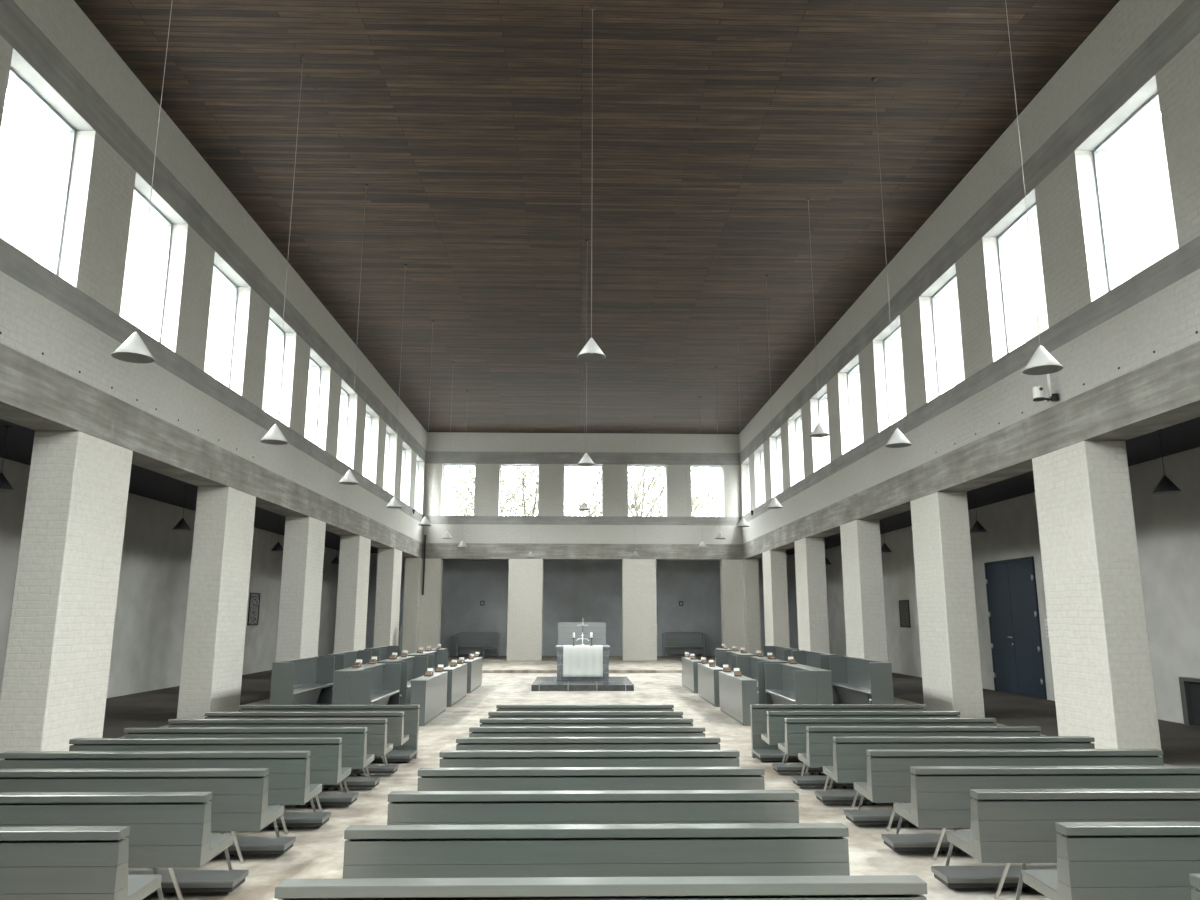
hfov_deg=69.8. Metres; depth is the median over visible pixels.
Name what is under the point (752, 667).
stall
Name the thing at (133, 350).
pendant lamp
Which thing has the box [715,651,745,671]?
stall
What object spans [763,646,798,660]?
stall
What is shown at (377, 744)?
pew
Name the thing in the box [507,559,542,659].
pillar
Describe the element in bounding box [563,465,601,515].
window
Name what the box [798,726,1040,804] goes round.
pew
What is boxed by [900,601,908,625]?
artwork
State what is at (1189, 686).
base cabinet
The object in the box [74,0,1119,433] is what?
ceiling
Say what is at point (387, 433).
window
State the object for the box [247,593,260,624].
wall picture
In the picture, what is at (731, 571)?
pillar
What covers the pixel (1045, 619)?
switch panel
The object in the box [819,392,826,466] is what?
window
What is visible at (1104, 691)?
pillar
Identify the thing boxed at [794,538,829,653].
pillar
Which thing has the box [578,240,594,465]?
pendant lamp
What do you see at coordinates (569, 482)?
bare tree
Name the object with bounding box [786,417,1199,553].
ceiling
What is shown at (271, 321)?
window
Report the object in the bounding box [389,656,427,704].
stall
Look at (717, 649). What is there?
desk
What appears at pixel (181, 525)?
pendant lamp
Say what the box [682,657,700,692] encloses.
desk
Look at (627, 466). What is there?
window
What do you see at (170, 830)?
pew
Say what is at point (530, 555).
pendant lamp
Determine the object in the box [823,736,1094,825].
pew
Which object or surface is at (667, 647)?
settle
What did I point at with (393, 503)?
pendant lamp
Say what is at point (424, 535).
speaker
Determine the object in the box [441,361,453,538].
pendant lamp
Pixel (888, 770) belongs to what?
pew
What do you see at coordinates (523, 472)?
bare tree
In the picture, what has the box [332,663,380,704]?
desk
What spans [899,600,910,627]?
wall picture
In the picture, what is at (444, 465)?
window
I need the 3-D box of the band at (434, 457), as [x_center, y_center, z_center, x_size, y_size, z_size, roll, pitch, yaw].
[-0.754,0.436,39.524,14.299,0.565,0.618,0,-11,-1]
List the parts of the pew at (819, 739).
seat, leg, backrest, rail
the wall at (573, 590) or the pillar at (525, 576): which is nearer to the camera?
the pillar at (525, 576)
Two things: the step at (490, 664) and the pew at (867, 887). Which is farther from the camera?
the step at (490, 664)
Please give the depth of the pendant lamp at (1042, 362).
8.56 m
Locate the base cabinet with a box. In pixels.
[1179,677,1199,727]
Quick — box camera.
[1032,374,1058,401]
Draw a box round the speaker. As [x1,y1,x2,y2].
[422,535,425,594]
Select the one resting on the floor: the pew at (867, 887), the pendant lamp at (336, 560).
the pew at (867, 887)
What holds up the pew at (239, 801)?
on the floor
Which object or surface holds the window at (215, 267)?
in the wall at (93, 254)
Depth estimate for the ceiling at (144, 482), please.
20.81 m
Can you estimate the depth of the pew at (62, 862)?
4.23 m
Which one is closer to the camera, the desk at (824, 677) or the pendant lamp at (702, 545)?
the desk at (824, 677)
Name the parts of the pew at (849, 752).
seat, leg, leg, rail, backrest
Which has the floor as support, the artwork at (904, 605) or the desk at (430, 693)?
the desk at (430, 693)
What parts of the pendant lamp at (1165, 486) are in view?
lamp shade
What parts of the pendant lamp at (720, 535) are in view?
lamp shade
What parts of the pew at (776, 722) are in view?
seat, rail, backrest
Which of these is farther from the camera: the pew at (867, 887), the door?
the door
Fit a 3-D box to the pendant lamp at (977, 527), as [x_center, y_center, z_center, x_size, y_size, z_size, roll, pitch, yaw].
[9.193,1.488,20.994,0.421,1.061,0.421,0,-11,-1]
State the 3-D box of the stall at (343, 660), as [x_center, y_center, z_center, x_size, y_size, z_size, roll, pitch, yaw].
[-5.922,5.295,20.356,0.454,0.980,2.662,0,-11,-1]
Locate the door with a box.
[984,556,1046,699]
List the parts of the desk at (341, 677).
panel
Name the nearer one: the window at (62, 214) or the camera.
the window at (62, 214)
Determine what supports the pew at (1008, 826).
on the floor
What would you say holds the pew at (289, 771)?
on the floor
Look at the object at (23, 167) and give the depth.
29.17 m
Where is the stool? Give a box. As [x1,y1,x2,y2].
[482,648,498,656]
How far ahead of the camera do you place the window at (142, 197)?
14.92 m
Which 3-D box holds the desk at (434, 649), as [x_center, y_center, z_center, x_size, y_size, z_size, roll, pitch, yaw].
[-5.062,6.712,26.847,0.400,0.975,0.900,0,-11,-1]
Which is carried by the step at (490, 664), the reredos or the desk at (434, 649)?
the reredos
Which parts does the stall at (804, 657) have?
backrest, cap rail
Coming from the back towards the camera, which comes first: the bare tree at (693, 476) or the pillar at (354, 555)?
the bare tree at (693, 476)
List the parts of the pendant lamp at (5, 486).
lamp shade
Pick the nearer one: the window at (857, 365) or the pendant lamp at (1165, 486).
the pendant lamp at (1165, 486)
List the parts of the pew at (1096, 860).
seat, rail, backrest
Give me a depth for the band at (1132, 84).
14.04 m
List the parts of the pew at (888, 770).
seat, leg, leg, rail, backrest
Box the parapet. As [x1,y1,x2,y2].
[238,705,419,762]
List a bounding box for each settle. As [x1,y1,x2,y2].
[456,632,499,656]
[662,632,705,656]
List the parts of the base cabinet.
panel, panel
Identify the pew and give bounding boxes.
[0,751,321,856]
[0,768,283,893]
[0,792,233,899]
[0,826,161,899]
[69,737,350,828]
[124,727,373,806]
[168,719,392,789]
[204,712,408,775]
[274,875,927,899]
[343,823,849,878]
[387,790,798,824]
[417,767,764,790]
[439,750,739,767]
[456,737,720,749]
[469,726,704,736]
[480,718,692,726]
[488,711,682,717]
[496,704,673,710]
[750,704,926,761]
[761,711,959,774]
[778,718,996,787]
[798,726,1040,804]
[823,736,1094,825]
[854,749,1163,852]
[893,765,1199,888]
[947,788,1199,899]
[1021,822,1199,899]
[1189,874,1199,899]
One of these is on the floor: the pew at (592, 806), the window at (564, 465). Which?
the pew at (592, 806)
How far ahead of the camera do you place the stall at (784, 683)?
17.57 m
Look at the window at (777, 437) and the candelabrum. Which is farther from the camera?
the window at (777, 437)
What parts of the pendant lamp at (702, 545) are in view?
lamp shade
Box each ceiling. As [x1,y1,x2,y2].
[0,419,377,552]
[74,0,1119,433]
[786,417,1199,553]
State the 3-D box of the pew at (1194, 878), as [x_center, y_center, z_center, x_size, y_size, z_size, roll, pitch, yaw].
[3.654,2.066,3.346,2.584,0.732,1.035,0,-11,-1]
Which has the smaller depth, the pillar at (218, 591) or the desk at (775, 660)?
the pillar at (218, 591)
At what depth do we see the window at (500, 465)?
39.22 m
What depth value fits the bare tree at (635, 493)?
57.65 m
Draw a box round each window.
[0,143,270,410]
[9,67,75,274]
[134,187,172,341]
[213,264,237,386]
[269,318,284,419]
[310,357,320,443]
[341,387,348,463]
[366,412,370,478]
[385,431,389,490]
[401,447,404,501]
[415,461,417,509]
[442,465,474,515]
[499,465,538,515]
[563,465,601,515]
[627,466,665,516]
[691,466,722,516]
[747,463,749,512]
[760,450,763,503]
[776,434,780,493]
[796,416,800,481]
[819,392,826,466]
[847,363,858,448]
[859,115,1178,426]
[884,326,900,425]
[931,275,956,394]
[997,202,1035,352]
[1092,92,1157,290]
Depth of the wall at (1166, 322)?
15.21 m
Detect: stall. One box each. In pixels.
[270,656,334,704]
[325,650,371,699]
[348,663,401,704]
[364,646,399,660]
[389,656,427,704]
[418,651,448,671]
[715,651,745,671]
[736,656,775,703]
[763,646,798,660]
[765,663,817,703]
[792,650,837,669]
[829,656,893,703]
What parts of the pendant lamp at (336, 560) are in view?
lamp shade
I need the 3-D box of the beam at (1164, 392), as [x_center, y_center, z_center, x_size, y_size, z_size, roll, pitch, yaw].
[7.210,0.653,18.395,0.618,0.685,42.398,0,-11,-1]
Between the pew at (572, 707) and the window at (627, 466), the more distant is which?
the window at (627, 466)
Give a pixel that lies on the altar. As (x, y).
(559, 648)
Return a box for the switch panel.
[1044,618,1048,638]
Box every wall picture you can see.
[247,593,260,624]
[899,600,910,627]
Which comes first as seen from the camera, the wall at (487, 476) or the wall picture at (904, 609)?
the wall picture at (904, 609)
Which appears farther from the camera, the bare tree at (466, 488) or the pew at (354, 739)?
the bare tree at (466, 488)
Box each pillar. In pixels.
[0,431,132,759]
[177,486,255,718]
[275,517,325,661]
[334,535,370,652]
[373,548,401,647]
[401,558,421,654]
[418,559,442,650]
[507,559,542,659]
[622,559,656,659]
[720,560,744,650]
[743,559,760,654]
[762,550,789,647]
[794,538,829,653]
[840,520,887,661]
[910,492,984,717]
[1032,440,1161,756]
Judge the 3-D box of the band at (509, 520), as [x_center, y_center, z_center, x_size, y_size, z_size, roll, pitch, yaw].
[-0.758,3.233,38.981,14.299,0.386,0.618,0,-11,-1]
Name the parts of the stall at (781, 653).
backrest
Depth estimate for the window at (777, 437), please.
32.97 m
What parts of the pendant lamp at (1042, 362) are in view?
lamp shade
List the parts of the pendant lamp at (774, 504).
lamp shade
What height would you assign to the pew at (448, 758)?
0.732 m
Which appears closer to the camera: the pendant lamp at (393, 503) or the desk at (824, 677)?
the desk at (824, 677)
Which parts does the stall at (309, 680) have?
cap rail, backrest, under panel, seat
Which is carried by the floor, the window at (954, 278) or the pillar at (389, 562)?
the pillar at (389, 562)
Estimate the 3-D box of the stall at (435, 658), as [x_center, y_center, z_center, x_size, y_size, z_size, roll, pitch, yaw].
[-4.588,6.114,23.776,0.454,0.980,2.662,0,-11,-1]
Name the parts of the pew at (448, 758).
rail, backrest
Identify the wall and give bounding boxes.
[0,0,426,542]
[0,457,339,697]
[365,553,798,655]
[423,432,741,543]
[739,0,1199,543]
[825,447,1199,723]
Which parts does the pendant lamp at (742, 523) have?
lamp shade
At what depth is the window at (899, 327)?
21.28 m
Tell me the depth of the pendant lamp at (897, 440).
12.45 m
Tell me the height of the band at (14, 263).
0.386 m
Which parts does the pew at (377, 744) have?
rail, backrest, seat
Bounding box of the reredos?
[558,622,605,644]
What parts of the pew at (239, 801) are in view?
backrest, rail, leg, leg, seat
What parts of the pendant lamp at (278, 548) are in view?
lamp shade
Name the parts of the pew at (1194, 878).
rail, backrest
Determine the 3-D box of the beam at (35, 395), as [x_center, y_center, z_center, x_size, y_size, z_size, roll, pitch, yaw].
[-7.703,0.563,18.039,0.618,0.685,42.398,0,-11,-1]
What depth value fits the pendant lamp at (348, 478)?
15.74 m
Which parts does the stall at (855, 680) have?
seat, under panel, backrest, cap rail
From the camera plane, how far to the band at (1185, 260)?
13.86 m
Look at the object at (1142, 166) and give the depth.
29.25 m
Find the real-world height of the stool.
0.420 m
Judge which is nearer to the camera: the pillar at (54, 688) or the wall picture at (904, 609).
the pillar at (54, 688)
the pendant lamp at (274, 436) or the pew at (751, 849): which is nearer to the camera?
the pew at (751, 849)
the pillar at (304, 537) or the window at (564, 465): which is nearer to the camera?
the pillar at (304, 537)
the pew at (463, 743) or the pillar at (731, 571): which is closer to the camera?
the pew at (463, 743)
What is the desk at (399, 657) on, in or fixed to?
on the floor
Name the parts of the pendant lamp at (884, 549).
lamp shade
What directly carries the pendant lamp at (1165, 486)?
hanging from the ceiling at (1184, 436)
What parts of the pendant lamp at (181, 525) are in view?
lamp shade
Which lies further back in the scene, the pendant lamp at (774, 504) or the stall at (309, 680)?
the pendant lamp at (774, 504)
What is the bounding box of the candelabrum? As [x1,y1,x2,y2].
[576,632,588,645]
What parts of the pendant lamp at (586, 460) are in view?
lamp shade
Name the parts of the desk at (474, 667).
panel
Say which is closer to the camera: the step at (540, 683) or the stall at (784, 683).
the stall at (784, 683)
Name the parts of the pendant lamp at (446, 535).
lamp shade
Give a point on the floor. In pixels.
(317, 852)
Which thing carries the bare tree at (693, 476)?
on the ground
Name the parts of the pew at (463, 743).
backrest, rail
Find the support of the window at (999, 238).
in the wall at (1166, 322)
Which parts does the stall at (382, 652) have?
cap rail, backrest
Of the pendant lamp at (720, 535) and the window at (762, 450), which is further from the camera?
the window at (762, 450)
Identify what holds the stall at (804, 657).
on the platform
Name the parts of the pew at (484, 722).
rail, backrest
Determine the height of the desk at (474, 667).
0.810 m
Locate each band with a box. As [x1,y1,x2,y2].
[0,0,426,462]
[0,238,423,521]
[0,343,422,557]
[422,543,742,559]
[426,451,739,466]
[426,516,740,524]
[739,0,1199,464]
[741,236,1199,521]
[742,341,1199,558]
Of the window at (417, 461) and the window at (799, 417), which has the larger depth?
the window at (417, 461)
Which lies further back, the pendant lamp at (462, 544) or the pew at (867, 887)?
the pendant lamp at (462, 544)
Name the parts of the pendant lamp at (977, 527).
lamp shade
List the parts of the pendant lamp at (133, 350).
lamp shade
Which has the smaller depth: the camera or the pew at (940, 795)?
the pew at (940, 795)
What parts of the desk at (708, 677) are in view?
panel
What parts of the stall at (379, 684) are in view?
cap rail, backrest, under panel, seat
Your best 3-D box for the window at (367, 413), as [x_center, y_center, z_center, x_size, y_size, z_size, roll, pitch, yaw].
[-7.944,-0.182,28.690,0.060,2.374,1.829,0,-11,-1]
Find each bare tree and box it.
[443,466,519,515]
[443,466,569,515]
[443,466,628,515]
[500,466,663,515]
[567,467,721,516]
[581,467,720,515]
[646,467,721,516]
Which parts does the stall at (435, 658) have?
backrest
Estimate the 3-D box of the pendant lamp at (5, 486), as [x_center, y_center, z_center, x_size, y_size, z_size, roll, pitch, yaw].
[-9.842,0.137,14.177,0.421,1.061,0.421,0,-11,-1]
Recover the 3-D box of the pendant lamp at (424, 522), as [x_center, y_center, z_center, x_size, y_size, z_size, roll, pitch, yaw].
[-4.768,-0.815,23.945,0.366,5.833,0.366,0,-11,-1]
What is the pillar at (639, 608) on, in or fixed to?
on the floor
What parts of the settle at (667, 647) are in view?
rail, seat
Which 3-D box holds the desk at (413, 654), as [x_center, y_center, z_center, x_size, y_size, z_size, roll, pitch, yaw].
[-4.963,6.111,23.766,0.290,0.980,2.660,0,-11,-1]
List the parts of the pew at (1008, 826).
seat, leg, leg, rail, backrest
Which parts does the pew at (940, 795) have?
seat, leg, leg, rail, backrest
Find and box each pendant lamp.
[0,426,13,491]
[111,0,172,363]
[172,486,190,530]
[260,55,305,444]
[271,517,282,551]
[330,537,338,563]
[339,184,367,484]
[386,264,406,507]
[418,320,433,525]
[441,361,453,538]
[458,391,467,547]
[527,428,533,557]
[577,5,605,360]
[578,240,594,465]
[578,345,589,510]
[698,397,707,547]
[715,367,725,538]
[736,328,749,526]
[764,275,782,508]
[806,198,829,436]
[825,537,831,564]
[871,77,911,447]
[881,519,891,552]
[970,489,986,532]
[1005,0,1063,374]
[1152,429,1181,494]
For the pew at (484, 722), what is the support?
on the floor
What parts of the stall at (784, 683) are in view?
seat, under panel, backrest, cap rail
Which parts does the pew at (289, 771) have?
backrest, rail, leg, leg, seat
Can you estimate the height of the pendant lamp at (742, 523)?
5.793 m
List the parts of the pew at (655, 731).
rail, backrest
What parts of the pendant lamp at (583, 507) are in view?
lamp shade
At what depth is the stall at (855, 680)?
17.42 m
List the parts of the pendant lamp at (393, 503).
lamp shade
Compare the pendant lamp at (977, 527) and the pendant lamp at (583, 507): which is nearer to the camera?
the pendant lamp at (977, 527)
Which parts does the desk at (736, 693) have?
panel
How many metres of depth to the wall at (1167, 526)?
17.47 m
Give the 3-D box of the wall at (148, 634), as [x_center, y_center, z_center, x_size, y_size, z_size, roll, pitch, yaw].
[-12.094,3.089,19.375,0.300,5.320,46.800,0,-11,-1]
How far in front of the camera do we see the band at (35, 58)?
13.90 m
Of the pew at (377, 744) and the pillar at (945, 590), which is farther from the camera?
the pillar at (945, 590)
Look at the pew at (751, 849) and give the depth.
4.30 m
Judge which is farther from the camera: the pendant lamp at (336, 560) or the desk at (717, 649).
the pendant lamp at (336, 560)
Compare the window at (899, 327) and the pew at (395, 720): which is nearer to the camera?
the pew at (395, 720)
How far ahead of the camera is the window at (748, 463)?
38.82 m
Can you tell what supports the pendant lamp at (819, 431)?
hanging from the ceiling at (478, 143)
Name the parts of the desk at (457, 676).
panel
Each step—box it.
[448,656,715,672]
[531,677,633,690]
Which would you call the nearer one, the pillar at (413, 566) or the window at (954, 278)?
the window at (954, 278)
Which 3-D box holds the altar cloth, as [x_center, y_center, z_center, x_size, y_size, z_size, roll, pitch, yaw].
[-0.509,6.231,25.412,1.151,0.873,1.123,0,-11,-1]
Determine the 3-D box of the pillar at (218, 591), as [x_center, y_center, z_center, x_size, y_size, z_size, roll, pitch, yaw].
[-7.702,3.096,17.358,0.618,4.548,1.475,0,-11,-1]
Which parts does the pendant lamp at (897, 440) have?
lamp shade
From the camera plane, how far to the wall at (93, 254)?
15.13 m
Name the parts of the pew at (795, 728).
seat, rail, backrest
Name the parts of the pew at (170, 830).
backrest, rail, leg, leg, seat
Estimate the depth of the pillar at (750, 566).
37.74 m
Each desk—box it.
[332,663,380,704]
[377,656,410,662]
[408,651,431,655]
[410,671,447,725]
[431,648,446,650]
[444,663,467,706]
[464,657,482,692]
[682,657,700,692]
[698,663,722,706]
[716,648,731,650]
[719,671,756,725]
[731,651,756,655]
[753,656,787,662]
[784,663,832,703]
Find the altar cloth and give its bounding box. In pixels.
[563,645,602,676]
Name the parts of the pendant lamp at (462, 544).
lamp shade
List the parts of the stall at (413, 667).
cap rail, backrest, under panel, seat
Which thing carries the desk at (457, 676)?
on the floor
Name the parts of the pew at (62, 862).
backrest, rail, seat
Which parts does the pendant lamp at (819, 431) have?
lamp shade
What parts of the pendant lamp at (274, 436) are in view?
lamp shade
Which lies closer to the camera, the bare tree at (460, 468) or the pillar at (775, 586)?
the pillar at (775, 586)
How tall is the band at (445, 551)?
0.685 m
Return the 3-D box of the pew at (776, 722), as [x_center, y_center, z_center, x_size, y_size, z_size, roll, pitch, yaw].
[3.457,3.781,11.160,2.584,0.732,1.035,0,-11,-1]
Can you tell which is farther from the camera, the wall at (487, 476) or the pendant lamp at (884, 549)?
the wall at (487, 476)
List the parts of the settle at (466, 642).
seat, rail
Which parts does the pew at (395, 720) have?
rail, backrest, seat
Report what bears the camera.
attached to the wall at (1166, 322)
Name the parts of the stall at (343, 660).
cap rail, backrest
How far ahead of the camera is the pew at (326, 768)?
8.12 m
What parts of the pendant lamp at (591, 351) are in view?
lamp shade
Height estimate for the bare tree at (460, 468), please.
21.569 m
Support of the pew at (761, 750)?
on the floor
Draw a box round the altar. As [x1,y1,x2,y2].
[555,645,609,680]
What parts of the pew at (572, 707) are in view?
rail, panel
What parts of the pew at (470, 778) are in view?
rail, backrest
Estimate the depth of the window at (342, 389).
26.63 m
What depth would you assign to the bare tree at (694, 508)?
59.79 m
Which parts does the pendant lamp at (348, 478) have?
lamp shade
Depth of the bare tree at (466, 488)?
57.87 m
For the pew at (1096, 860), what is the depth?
4.36 m
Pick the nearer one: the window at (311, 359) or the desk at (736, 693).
the desk at (736, 693)
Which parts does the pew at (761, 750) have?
rail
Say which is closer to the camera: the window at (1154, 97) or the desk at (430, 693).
the window at (1154, 97)
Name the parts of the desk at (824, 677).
panel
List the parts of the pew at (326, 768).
rail, backrest, leg, leg, seat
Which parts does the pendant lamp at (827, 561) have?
lamp shade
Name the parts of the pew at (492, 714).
backrest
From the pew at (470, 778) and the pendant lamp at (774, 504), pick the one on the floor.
the pew at (470, 778)
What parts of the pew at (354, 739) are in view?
rail, backrest, leg, seat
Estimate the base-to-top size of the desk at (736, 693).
0.810 m
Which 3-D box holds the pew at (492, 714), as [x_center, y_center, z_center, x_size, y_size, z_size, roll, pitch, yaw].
[-0.182,3.759,11.073,2.584,0.732,1.035,0,-11,-1]
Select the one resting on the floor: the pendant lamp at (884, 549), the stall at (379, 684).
the stall at (379, 684)
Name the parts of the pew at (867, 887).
backrest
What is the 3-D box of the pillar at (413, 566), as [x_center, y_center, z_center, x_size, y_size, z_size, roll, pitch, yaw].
[-8.204,6.993,37.418,0.618,4.548,0.650,0,-11,-1]
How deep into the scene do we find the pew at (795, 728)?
10.24 m
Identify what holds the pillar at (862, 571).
on the floor
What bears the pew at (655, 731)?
on the floor
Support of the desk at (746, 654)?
on the floor
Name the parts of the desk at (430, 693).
panel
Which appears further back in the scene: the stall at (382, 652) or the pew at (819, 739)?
the stall at (382, 652)
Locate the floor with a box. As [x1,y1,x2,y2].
[102,670,1199,899]
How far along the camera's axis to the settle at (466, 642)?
41.43 m
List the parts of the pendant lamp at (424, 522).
lamp shade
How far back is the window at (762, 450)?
35.91 m
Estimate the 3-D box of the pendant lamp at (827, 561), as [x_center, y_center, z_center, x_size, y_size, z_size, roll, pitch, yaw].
[8.873,3.974,33.791,0.421,1.061,0.421,0,-11,-1]
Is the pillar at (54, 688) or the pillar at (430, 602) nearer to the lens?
the pillar at (54, 688)
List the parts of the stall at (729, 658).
backrest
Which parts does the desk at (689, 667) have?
panel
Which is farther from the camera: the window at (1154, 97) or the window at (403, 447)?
the window at (403, 447)
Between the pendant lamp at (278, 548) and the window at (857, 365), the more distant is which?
the pendant lamp at (278, 548)
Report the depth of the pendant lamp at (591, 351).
11.04 m
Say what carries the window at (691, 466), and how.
in the wall at (487, 476)
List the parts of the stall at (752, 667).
backrest, cap rail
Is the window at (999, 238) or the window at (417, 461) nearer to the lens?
the window at (999, 238)
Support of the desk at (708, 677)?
on the floor
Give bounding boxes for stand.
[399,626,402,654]

